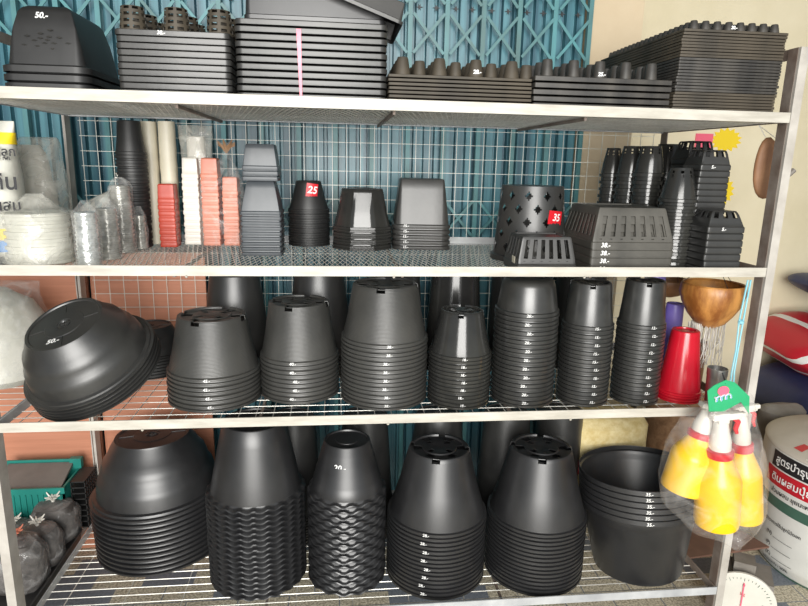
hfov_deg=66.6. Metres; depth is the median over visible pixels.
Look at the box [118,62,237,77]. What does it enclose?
tray
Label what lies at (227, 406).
plant pot
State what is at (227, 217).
square pot
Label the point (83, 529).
shelf rack
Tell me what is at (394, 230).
square pot
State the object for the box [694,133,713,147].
sign
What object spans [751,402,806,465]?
bag
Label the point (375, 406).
plant pot
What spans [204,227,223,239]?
square pot
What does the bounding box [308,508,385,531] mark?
pot
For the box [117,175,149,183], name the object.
plant pot
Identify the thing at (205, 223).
square pot
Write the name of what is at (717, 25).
cup
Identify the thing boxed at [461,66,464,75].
cup
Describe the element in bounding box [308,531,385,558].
pot
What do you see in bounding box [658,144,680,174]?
orchid pot
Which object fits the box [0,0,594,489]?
gate
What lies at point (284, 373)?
plant pot
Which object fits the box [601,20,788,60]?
tray
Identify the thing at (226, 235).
square pot
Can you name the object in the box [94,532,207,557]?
pot
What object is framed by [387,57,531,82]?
seedling tray
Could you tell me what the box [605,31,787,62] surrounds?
tray
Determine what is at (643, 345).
plant pot
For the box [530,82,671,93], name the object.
seedling tray
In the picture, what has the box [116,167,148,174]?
plant pot
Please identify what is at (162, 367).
pot
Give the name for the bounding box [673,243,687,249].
orchid pot
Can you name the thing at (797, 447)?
print
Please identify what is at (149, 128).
roll
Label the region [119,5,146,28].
cup
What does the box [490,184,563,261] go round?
pot
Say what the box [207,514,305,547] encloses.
pot
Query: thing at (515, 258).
basket
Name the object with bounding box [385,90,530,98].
seedling tray
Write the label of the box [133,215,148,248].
cups
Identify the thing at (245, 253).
square pot
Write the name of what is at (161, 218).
square pot
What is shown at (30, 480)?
crate
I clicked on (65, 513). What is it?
bag
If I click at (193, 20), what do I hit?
cup
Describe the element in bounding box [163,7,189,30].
cup
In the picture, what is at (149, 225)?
plant pot
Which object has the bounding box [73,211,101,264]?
cups
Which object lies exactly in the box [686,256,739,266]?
square pot
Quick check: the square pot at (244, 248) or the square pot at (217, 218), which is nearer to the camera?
the square pot at (244, 248)
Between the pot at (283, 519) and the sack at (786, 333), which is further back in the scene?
the sack at (786, 333)
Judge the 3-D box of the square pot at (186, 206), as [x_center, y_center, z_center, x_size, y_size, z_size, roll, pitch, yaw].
[-0.642,-0.319,1.873,0.049,0.060,0.058,0,13,-6]
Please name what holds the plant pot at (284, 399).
on the wire shelf rack at (65, 102)
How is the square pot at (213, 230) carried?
on the square pot at (210, 236)
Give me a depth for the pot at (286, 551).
1.68 m
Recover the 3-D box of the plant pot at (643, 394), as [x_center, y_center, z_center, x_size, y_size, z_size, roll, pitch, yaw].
[0.644,0.179,1.707,0.129,0.132,0.129,-7,15,-31]
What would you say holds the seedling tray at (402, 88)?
on the seedling tray at (399, 92)
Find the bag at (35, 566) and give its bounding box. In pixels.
[0,524,49,595]
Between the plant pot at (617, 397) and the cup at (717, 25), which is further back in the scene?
the plant pot at (617, 397)
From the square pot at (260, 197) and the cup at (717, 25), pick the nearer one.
the cup at (717, 25)
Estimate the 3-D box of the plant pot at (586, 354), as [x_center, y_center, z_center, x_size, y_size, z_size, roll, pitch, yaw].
[0.499,0.070,1.674,0.140,0.128,0.140,0,13,-4]
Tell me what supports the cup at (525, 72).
on the seedling tray at (473, 71)
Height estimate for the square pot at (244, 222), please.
0.090 m
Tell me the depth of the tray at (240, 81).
1.37 m
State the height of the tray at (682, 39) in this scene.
0.006 m
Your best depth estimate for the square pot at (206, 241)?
1.86 m
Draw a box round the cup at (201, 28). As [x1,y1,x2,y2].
[190,24,205,31]
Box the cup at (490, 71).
[484,63,496,77]
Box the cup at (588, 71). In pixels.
[584,64,592,76]
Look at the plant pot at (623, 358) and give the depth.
1.65 m
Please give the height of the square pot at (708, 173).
0.051 m
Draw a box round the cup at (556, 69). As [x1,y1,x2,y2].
[553,67,558,75]
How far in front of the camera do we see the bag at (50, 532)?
1.80 m
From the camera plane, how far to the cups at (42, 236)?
1.45 m
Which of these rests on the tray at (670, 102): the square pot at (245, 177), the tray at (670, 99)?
the tray at (670, 99)
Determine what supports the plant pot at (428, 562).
on the plant pot at (435, 571)
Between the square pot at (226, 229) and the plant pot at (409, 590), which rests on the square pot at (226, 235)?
the square pot at (226, 229)
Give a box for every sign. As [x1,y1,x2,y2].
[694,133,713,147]
[713,128,741,150]
[725,182,733,204]
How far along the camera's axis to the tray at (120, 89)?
1.34 m
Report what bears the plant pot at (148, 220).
on the plant pot at (149, 225)
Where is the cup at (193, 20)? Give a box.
[179,16,199,31]
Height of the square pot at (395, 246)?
0.147 m
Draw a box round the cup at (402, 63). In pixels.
[394,57,409,73]
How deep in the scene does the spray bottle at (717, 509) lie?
1.50 m
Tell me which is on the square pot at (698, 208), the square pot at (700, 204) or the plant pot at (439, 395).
the square pot at (700, 204)
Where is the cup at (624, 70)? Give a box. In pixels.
[618,62,630,78]
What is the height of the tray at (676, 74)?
0.006 m
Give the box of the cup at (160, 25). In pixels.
[150,23,164,29]
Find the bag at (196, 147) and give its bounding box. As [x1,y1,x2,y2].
[178,125,212,239]
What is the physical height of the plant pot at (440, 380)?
0.128 m
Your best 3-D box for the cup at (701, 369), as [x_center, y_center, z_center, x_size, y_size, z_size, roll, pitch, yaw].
[0.859,0.179,1.815,0.054,0.140,0.054,0,13,-6]
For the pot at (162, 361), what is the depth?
1.79 m
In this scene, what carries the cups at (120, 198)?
on the wire shelf rack at (65, 102)
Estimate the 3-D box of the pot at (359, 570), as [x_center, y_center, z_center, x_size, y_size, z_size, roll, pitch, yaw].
[-0.165,0.652,1.786,0.224,0.154,0.225,-7,15,-33]
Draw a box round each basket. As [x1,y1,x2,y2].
[503,232,575,266]
[560,218,671,264]
[563,203,673,248]
[566,211,672,256]
[567,232,670,266]
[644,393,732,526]
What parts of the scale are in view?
weighing plate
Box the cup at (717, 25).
[712,21,721,29]
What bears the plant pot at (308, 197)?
on the plant pot at (293, 215)
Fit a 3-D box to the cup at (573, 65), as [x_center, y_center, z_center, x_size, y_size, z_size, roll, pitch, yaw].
[0.399,-0.550,1.450,0.030,0.040,0.030,0,13,-6]
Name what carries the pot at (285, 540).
on the pot at (287, 545)
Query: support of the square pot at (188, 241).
on the wire shelf rack at (65, 102)
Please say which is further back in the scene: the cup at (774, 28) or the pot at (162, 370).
the pot at (162, 370)
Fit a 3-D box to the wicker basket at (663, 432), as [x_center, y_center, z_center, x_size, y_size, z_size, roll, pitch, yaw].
[1.093,0.623,2.419,0.313,0.491,0.313,-10,17,-42]
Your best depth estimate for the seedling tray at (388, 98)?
1.41 m
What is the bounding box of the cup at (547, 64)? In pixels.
[540,59,552,75]
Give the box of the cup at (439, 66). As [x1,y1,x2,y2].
[431,58,446,75]
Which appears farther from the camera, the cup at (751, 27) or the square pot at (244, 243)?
the square pot at (244, 243)
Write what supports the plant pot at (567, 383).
on the plant pot at (570, 392)
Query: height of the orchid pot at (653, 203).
0.083 m
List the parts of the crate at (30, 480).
crate lid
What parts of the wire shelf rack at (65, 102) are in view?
rail, post, rail, rail, rail, rail, post, rail, rail, rail, panel, rail, rail, rail, post, rail, rail, rail, rail, post, post, rail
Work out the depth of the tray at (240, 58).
1.36 m
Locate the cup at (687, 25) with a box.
[683,22,690,31]
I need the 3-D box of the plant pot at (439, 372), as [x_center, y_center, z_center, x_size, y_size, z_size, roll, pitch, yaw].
[0.152,0.119,1.661,0.171,0.128,0.171,0,13,-6]
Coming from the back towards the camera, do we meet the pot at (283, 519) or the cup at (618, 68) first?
the pot at (283, 519)
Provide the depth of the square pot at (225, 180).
1.84 m
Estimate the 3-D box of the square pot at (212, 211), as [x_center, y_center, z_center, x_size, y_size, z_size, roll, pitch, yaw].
[-0.581,-0.298,1.866,0.052,0.058,0.062,0,13,-6]
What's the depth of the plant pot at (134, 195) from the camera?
1.75 m
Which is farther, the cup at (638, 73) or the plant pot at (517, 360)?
the plant pot at (517, 360)
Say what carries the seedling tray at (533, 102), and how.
on the seedling tray
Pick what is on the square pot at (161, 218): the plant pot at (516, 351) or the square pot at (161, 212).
the square pot at (161, 212)
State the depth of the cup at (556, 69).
1.54 m
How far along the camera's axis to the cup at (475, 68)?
1.41 m
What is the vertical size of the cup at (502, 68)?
0.040 m
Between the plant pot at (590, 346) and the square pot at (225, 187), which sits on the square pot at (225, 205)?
the square pot at (225, 187)
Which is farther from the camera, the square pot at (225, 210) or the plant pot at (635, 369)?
the square pot at (225, 210)
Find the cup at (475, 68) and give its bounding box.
[467,60,482,76]
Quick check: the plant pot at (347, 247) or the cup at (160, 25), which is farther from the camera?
the plant pot at (347, 247)
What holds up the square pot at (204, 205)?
on the square pot at (212, 211)
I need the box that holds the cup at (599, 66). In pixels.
[593,61,604,77]
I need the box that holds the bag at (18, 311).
[0,286,44,388]
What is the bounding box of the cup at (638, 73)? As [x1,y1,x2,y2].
[634,67,642,78]
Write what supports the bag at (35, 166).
on the shelf rack at (83, 529)
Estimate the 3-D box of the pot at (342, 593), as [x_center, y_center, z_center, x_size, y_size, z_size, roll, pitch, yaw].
[-0.167,0.718,1.801,0.225,0.154,0.224,8,14,27]
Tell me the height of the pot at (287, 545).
0.211 m
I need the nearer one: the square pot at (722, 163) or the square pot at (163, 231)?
the square pot at (722, 163)
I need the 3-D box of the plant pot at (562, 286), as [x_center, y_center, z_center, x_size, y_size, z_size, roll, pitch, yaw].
[0.559,0.050,1.978,0.180,0.268,0.180,-1,13,-9]
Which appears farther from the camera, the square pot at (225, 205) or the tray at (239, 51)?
the square pot at (225, 205)
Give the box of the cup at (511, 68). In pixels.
[503,61,518,77]
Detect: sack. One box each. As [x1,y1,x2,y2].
[750,415,807,589]
[754,361,807,414]
[763,311,807,375]
[788,273,807,291]
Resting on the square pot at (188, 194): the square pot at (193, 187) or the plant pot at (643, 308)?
the square pot at (193, 187)
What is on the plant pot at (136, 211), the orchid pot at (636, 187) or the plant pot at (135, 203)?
the plant pot at (135, 203)
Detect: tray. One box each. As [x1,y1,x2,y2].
[0,527,81,605]
[115,5,235,44]
[116,35,235,52]
[116,42,236,58]
[117,49,236,64]
[118,55,237,71]
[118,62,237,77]
[118,69,236,82]
[119,76,237,88]
[120,82,237,93]
[120,89,232,93]
[129,103,247,112]
[234,25,386,39]
[235,18,387,32]
[235,33,386,47]
[235,40,386,53]
[236,48,386,61]
[236,55,386,68]
[237,63,386,75]
[237,70,386,82]
[237,78,386,89]
[237,85,385,96]
[237,92,385,98]
[244,0,384,24]
[245,107,383,117]
[341,0,404,43]
[381,111,516,120]
[385,82,531,90]
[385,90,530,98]
[386,78,531,86]
[386,86,531,94]
[386,94,530,102]
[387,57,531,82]
[388,98,529,103]
[529,59,671,86]
[529,96,668,106]
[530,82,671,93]
[530,89,669,99]
[530,102,668,108]
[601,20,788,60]
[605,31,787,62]
[605,35,785,64]
[605,38,784,67]
[605,41,784,68]
[610,44,784,68]
[631,47,783,66]
[631,51,783,68]
[631,54,782,69]
[657,57,781,66]
[657,60,781,68]
[657,63,780,71]
[657,66,780,74]
[657,70,780,77]
[657,73,779,79]
[662,76,778,82]
[662,104,773,109]
[664,88,776,94]
[665,91,776,97]
[665,98,774,103]
[667,82,778,88]
[669,85,776,91]
[669,94,774,100]
[669,101,773,106]
[669,107,772,111]
[671,79,777,85]
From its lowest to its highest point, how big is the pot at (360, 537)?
0.154 m
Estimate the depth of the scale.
1.91 m
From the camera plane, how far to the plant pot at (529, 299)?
1.59 m
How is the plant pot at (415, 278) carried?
on the plant pot
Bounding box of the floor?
[44,525,807,605]
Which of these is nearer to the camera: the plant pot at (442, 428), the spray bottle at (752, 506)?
the spray bottle at (752, 506)
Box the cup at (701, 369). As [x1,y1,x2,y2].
[700,339,707,382]
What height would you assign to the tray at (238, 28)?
0.011 m
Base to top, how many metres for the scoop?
0.187 m
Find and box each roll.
[140,121,160,243]
[157,121,180,239]
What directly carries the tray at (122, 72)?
on the tray at (135, 79)
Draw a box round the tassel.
[688,320,725,367]
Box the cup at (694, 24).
[688,20,698,28]
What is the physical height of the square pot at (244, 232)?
0.090 m
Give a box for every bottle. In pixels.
[661,400,730,498]
[693,410,745,534]
[731,402,763,526]
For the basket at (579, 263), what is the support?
on the wire shelf rack at (65, 102)
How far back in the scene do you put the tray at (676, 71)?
1.47 m
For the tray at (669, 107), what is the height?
0.006 m
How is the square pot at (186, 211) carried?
on the square pot at (186, 218)
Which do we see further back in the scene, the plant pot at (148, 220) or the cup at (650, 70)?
the plant pot at (148, 220)
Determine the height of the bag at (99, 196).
0.210 m
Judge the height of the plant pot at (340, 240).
0.126 m
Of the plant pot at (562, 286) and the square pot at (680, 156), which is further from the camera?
the plant pot at (562, 286)
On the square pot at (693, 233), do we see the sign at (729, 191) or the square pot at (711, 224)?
the square pot at (711, 224)
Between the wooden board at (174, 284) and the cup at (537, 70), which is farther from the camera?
the wooden board at (174, 284)
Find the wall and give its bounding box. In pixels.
[604,0,807,426]
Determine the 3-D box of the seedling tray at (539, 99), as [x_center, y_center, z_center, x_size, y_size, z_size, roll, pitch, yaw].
[0.452,-0.506,1.577,0.334,0.011,0.270,0,13,-6]
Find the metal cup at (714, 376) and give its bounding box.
[704,365,728,400]
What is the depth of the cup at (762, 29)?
1.45 m
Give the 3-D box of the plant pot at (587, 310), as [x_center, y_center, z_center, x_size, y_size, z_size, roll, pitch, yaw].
[0.500,0.004,1.659,0.140,0.128,0.140,0,13,-4]
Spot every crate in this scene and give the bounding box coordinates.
[7,456,83,518]
[70,466,96,527]
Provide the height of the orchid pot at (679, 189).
0.087 m
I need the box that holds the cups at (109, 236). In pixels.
[95,207,121,259]
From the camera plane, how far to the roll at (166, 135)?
1.82 m
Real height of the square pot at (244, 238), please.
0.090 m
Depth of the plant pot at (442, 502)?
1.69 m
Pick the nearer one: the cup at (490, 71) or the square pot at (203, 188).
the cup at (490, 71)
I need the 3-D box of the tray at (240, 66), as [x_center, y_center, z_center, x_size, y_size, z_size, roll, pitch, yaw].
[-0.218,-0.552,1.505,0.333,0.011,0.300,0,13,-6]
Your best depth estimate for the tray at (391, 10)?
1.35 m
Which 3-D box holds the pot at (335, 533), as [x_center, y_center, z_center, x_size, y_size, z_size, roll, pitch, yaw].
[-0.164,0.537,1.761,0.225,0.154,0.224,-1,13,-8]
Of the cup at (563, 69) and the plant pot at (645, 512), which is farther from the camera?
the plant pot at (645, 512)
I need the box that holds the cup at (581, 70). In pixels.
[579,68,583,76]
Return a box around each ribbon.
[296,29,301,95]
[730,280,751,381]
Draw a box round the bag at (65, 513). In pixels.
[30,491,80,543]
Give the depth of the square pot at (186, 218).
1.86 m
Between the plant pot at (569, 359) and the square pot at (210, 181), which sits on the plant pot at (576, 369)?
the plant pot at (569, 359)
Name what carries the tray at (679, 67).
on the tray at (676, 71)
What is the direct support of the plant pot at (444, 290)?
on the plant pot
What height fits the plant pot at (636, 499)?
0.248 m
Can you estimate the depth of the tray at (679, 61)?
1.46 m
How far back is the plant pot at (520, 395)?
1.64 m
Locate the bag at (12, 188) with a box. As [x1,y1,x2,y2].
[0,121,26,259]
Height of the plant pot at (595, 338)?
0.128 m
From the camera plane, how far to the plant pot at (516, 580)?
1.73 m
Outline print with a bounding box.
[794,444,807,451]
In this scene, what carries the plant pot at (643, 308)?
on the plant pot at (638, 336)
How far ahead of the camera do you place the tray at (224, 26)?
1.34 m
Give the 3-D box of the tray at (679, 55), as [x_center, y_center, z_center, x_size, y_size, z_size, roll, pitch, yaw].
[0.751,-0.633,1.681,0.262,0.006,0.470,0,13,-6]
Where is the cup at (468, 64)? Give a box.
[464,63,469,75]
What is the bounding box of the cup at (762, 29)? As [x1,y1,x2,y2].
[757,24,767,34]
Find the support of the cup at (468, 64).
on the seedling tray at (473, 71)
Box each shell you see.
[666,277,685,296]
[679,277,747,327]
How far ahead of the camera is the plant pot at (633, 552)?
1.73 m
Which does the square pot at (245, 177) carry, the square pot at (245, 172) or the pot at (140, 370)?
the square pot at (245, 172)
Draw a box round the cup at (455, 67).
[449,62,460,75]
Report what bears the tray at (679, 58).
on the tray at (679, 61)
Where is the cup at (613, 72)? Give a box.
[609,65,617,77]
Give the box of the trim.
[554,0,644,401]
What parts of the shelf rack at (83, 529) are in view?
shelf rail, post, shelf rail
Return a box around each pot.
[3,6,119,86]
[4,71,120,89]
[5,80,110,89]
[22,298,153,410]
[32,330,155,413]
[35,331,157,416]
[35,337,159,418]
[39,338,160,421]
[89,428,214,523]
[90,502,205,527]
[90,507,205,533]
[91,512,205,537]
[91,517,205,542]
[92,522,206,547]
[93,527,206,552]
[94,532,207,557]
[94,537,206,562]
[95,542,207,567]
[96,546,208,571]
[96,550,208,576]
[115,120,146,158]
[115,158,147,166]
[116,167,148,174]
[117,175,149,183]
[118,183,149,191]
[130,191,149,199]
[131,199,150,207]
[132,207,151,215]
[132,215,151,223]
[146,223,151,231]
[146,319,174,360]
[147,231,152,239]
[148,239,153,246]
[148,375,165,379]
[150,372,165,376]
[152,369,165,373]
[155,365,167,369]
[156,362,168,366]
[157,183,178,202]
[158,203,178,209]
[158,203,179,215]
[158,215,179,221]
[158,359,169,363]
[159,216,179,228]
[159,227,180,234]
[160,228,180,240]
[161,228,180,246]
[166,306,260,386]
[166,315,260,394]
[167,325,260,403]
[168,388,261,412]
[181,157,199,177]
[182,178,199,183]
[182,178,200,190]
[183,184,201,196]
[183,190,201,202]
[183,196,201,208]
[183,203,201,214]
[184,208,202,220]
[184,215,202,226]
[185,220,202,232]
[185,232,202,238]
[185,233,203,244]
[200,158,221,177]
[200,166,221,184]
[201,184,221,190]
[201,184,221,196]
[201,196,221,202]
[202,197,222,208]
[202,208,222,214]
[202,209,222,221]
[203,220,223,233]
[203,221,222,227]
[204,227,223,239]
[204,238,223,245]
[205,407,305,514]
[205,489,304,519]
[205,493,304,525]
[206,276,266,359]
[206,498,305,530]
[206,505,304,536]
[206,509,304,541]
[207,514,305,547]
[207,516,305,552]
[207,524,305,558]
[207,527,305,563]
[208,532,305,568]
[209,539,306,574]
[209,546,305,579]
[209,550,306,585]
[209,555,306,590]
[210,557,306,595]
[210,562,306,601]
[222,176,240,194]
[222,184,240,201]
[222,201,240,207]
[223,202,240,213]
[223,207,241,220]
[223,220,240,226]
[224,221,241,232]
[224,232,241,245]
[224,233,241,238]
[240,181,283,214]
[240,219,283,225]
[241,214,284,220]
[241,223,284,230]
[241,228,284,235]
[241,233,284,240]
[241,238,284,245]
[241,243,284,250]
[242,144,280,170]
[242,170,280,175]
[242,175,280,180]
[242,247,284,255]
[260,294,338,369]
[260,303,338,377]
[261,366,338,386]
[261,376,338,395]
[261,383,338,404]
[278,407,317,523]
[288,180,329,213]
[288,212,329,218]
[288,217,329,222]
[288,222,329,227]
[288,226,329,232]
[288,231,329,236]
[288,236,329,241]
[289,240,329,246]
[292,276,347,362]
[307,429,385,509]
[307,491,385,514]
[307,497,385,520]
[307,501,385,525]
[307,511,385,536]
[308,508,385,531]
[308,515,385,542]
[308,526,384,547]
[308,529,384,553]
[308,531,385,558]
[308,539,384,564]
[308,544,384,569]
[308,549,385,575]
[308,554,384,580]
[308,570,384,596]
[309,559,385,585]
[309,565,384,590]
[332,187,391,232]
[332,242,390,250]
[333,231,391,238]
[333,236,391,244]
[341,277,427,351]
[341,285,427,360]
[341,350,426,368]
[341,357,426,377]
[341,366,426,385]
[341,374,425,394]
[341,382,425,402]
[341,391,425,410]
[342,407,391,520]
[372,276,420,303]
[386,554,483,591]
[386,562,483,599]
[387,433,486,541]
[387,442,485,550]
[387,450,485,558]
[387,533,484,567]
[387,541,484,575]
[387,549,484,583]
[391,178,449,228]
[391,226,449,233]
[391,237,449,244]
[391,243,449,249]
[392,233,449,239]
[412,404,462,439]
[426,276,479,356]
[427,385,489,402]
[427,392,488,409]
[428,315,491,371]
[428,363,490,379]
[428,371,490,387]
[428,377,489,394]
[429,304,491,364]
[476,403,529,510]
[484,550,582,589]
[484,556,581,596]
[485,527,584,565]
[485,534,583,573]
[485,542,583,581]
[486,441,585,549]
[486,450,585,557]
[487,277,503,350]
[487,433,586,541]
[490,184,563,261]
[490,381,553,399]
[490,389,552,407]
[491,364,554,382]
[491,372,553,391]
[492,347,556,365]
[492,355,554,374]
[493,322,557,339]
[493,331,557,347]
[493,338,556,356]
[494,277,559,321]
[494,314,558,330]
[536,421,552,433]
[536,426,566,441]
[538,401,582,479]
[555,278,570,362]
[555,389,606,406]
[556,277,606,357]
[556,381,607,398]
[557,366,609,382]
[557,374,608,390]
[558,350,610,366]
[558,358,610,374]
[559,342,611,358]
[560,287,613,342]
[560,335,612,350]
[561,278,614,333]
[579,445,678,497]
[579,470,688,503]
[579,476,693,509]
[579,481,693,515]
[579,486,692,521]
[581,496,694,586]
[597,190,614,197]
[597,197,613,202]
[598,184,615,190]
[599,148,621,176]
[599,155,619,183]
[609,389,657,405]
[610,372,659,389]
[610,381,658,398]
[611,365,660,381]
[612,191,631,198]
[612,198,631,203]
[612,357,661,373]
[613,184,632,191]
[613,349,662,365]
[614,153,633,184]
[614,342,663,357]
[615,146,642,176]
[615,285,665,340]
[615,334,664,349]
[616,277,666,332]
[629,199,659,206]
[630,184,661,192]
[630,192,660,199]
[631,176,664,184]
[632,146,664,176]
[657,168,697,202]
[657,174,697,209]
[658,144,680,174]
[658,393,700,404]
[659,326,701,398]
[661,301,683,366]
[666,209,695,215]
[667,215,692,222]
[669,222,690,229]
[670,229,689,235]
[670,262,685,266]
[671,141,712,163]
[671,147,710,167]
[671,256,686,262]
[672,236,688,242]
[672,249,686,255]
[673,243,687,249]
[683,150,730,170]
[685,262,736,267]
[686,249,740,260]
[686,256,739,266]
[687,243,741,253]
[688,236,742,246]
[689,216,743,239]
[690,209,744,232]
[691,156,729,176]
[694,176,728,182]
[694,208,724,213]
[695,182,727,188]
[695,201,724,207]
[696,189,726,195]
[696,195,726,201]
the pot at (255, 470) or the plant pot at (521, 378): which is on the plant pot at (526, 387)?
the plant pot at (521, 378)
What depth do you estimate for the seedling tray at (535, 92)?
1.45 m
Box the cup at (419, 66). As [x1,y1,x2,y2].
[413,61,425,74]
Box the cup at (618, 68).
[616,65,620,77]
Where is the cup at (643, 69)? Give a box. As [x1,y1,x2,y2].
[641,66,645,78]
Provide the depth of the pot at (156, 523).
1.74 m
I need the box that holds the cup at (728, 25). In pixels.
[723,22,732,29]
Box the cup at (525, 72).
[519,65,531,78]
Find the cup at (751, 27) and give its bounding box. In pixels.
[746,23,755,31]
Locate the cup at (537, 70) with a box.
[534,62,541,75]
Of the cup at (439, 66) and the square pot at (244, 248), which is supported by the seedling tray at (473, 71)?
the cup at (439, 66)
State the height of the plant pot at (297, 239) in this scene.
0.096 m
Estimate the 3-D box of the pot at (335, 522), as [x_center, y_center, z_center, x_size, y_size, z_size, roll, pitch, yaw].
[-0.163,0.504,1.752,0.224,0.154,0.225,3,13,5]
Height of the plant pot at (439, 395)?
0.128 m
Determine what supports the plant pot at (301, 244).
on the wire shelf rack at (65, 102)
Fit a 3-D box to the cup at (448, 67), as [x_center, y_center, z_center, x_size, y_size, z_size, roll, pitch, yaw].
[0.115,-0.557,1.499,0.031,0.037,0.031,0,13,-6]
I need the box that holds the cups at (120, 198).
[108,185,136,252]
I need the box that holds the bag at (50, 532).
[21,514,64,567]
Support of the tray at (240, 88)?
on the tray at (238, 92)
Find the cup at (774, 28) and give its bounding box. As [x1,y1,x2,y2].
[769,24,778,32]
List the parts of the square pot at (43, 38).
embossed flower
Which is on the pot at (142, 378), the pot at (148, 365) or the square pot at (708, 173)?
the pot at (148, 365)
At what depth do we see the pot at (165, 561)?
1.77 m
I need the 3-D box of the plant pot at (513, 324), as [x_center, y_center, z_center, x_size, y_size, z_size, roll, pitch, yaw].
[0.332,0.004,1.657,0.173,0.101,0.173,0,13,-5]
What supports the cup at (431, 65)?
on the seedling tray at (473, 71)
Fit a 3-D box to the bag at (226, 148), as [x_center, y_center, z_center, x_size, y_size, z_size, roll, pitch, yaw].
[-0.547,-0.331,1.850,0.133,0.313,0.080,0,13,-6]
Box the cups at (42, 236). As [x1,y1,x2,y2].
[0,197,76,264]
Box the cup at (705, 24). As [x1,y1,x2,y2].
[700,21,709,28]
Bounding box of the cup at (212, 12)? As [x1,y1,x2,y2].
[207,9,233,38]
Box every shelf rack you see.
[0,31,807,605]
[0,234,95,536]
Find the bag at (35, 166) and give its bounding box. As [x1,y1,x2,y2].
[17,137,74,238]
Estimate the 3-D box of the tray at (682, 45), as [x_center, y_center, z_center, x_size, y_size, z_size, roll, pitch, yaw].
[0.753,-0.654,1.677,0.262,0.006,0.470,0,13,-6]
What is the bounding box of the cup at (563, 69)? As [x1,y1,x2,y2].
[559,63,566,75]
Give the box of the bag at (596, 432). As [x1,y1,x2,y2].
[578,405,647,484]
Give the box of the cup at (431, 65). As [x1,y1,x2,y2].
[428,62,432,74]
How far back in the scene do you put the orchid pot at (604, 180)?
1.86 m
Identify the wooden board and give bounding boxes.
[0,262,104,547]
[90,252,214,460]
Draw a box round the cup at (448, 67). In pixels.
[446,65,449,75]
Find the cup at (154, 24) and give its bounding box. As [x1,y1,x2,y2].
[137,14,158,29]
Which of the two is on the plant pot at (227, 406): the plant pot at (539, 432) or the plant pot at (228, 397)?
the plant pot at (228, 397)
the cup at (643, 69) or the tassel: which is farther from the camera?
the tassel
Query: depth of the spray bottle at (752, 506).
1.57 m
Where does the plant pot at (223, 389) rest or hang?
on the plant pot at (228, 397)
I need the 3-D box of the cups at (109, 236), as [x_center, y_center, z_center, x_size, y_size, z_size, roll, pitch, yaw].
[-0.751,-0.189,1.561,0.063,0.157,0.064,0,13,-6]
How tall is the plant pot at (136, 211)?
0.104 m
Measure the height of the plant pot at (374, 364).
0.158 m
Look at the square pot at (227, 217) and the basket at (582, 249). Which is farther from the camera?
the square pot at (227, 217)
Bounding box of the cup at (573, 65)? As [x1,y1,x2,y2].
[567,60,578,76]
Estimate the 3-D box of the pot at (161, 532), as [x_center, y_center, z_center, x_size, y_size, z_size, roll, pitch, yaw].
[-0.756,0.530,1.898,0.390,0.195,0.390,0,13,-4]
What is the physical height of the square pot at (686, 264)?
0.053 m
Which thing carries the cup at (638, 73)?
on the seedling tray at (543, 71)
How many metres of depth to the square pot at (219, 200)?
1.83 m
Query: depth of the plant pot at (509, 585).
1.74 m
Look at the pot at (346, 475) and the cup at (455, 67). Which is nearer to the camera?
the cup at (455, 67)
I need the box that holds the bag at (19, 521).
[14,513,29,527]
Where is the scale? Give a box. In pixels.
[687,527,776,605]
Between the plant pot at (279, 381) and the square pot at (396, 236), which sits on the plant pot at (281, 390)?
the plant pot at (279, 381)
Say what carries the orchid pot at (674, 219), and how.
on the orchid pot at (679, 226)
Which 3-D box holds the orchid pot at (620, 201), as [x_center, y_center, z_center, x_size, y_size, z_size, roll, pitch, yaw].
[0.665,-0.333,1.825,0.085,0.088,0.085,0,13,-7]
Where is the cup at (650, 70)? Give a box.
[644,63,656,79]
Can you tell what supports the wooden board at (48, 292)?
on the floor
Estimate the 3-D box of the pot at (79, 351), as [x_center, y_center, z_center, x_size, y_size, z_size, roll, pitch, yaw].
[-0.802,0.108,1.565,0.297,0.242,0.325,-10,17,-42]
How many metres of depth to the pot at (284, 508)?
1.65 m
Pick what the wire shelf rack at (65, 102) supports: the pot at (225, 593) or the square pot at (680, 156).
the pot at (225, 593)
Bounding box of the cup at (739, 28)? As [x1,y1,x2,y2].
[734,22,744,33]
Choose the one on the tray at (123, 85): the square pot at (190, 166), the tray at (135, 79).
the tray at (135, 79)
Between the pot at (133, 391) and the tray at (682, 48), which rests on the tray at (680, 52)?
the tray at (682, 48)
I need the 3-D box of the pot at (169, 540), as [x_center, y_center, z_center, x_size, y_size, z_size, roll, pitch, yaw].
[-0.756,0.561,1.904,0.390,0.195,0.390,-1,13,-9]
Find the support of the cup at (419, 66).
on the seedling tray at (473, 71)
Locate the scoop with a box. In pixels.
[753,125,795,198]
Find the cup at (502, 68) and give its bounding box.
[498,64,505,77]
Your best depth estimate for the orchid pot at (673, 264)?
1.62 m
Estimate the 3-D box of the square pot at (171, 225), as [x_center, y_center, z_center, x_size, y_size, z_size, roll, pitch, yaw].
[-0.693,-0.250,1.817,0.048,0.055,0.053,0,13,-7]
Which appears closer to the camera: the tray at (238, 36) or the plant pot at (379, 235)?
the tray at (238, 36)
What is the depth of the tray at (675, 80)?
1.47 m
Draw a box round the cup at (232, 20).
[216,18,235,40]
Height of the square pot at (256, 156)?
0.068 m
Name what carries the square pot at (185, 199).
on the square pot at (186, 206)
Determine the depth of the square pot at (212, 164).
1.82 m
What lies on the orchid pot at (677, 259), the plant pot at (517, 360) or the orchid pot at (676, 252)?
the orchid pot at (676, 252)

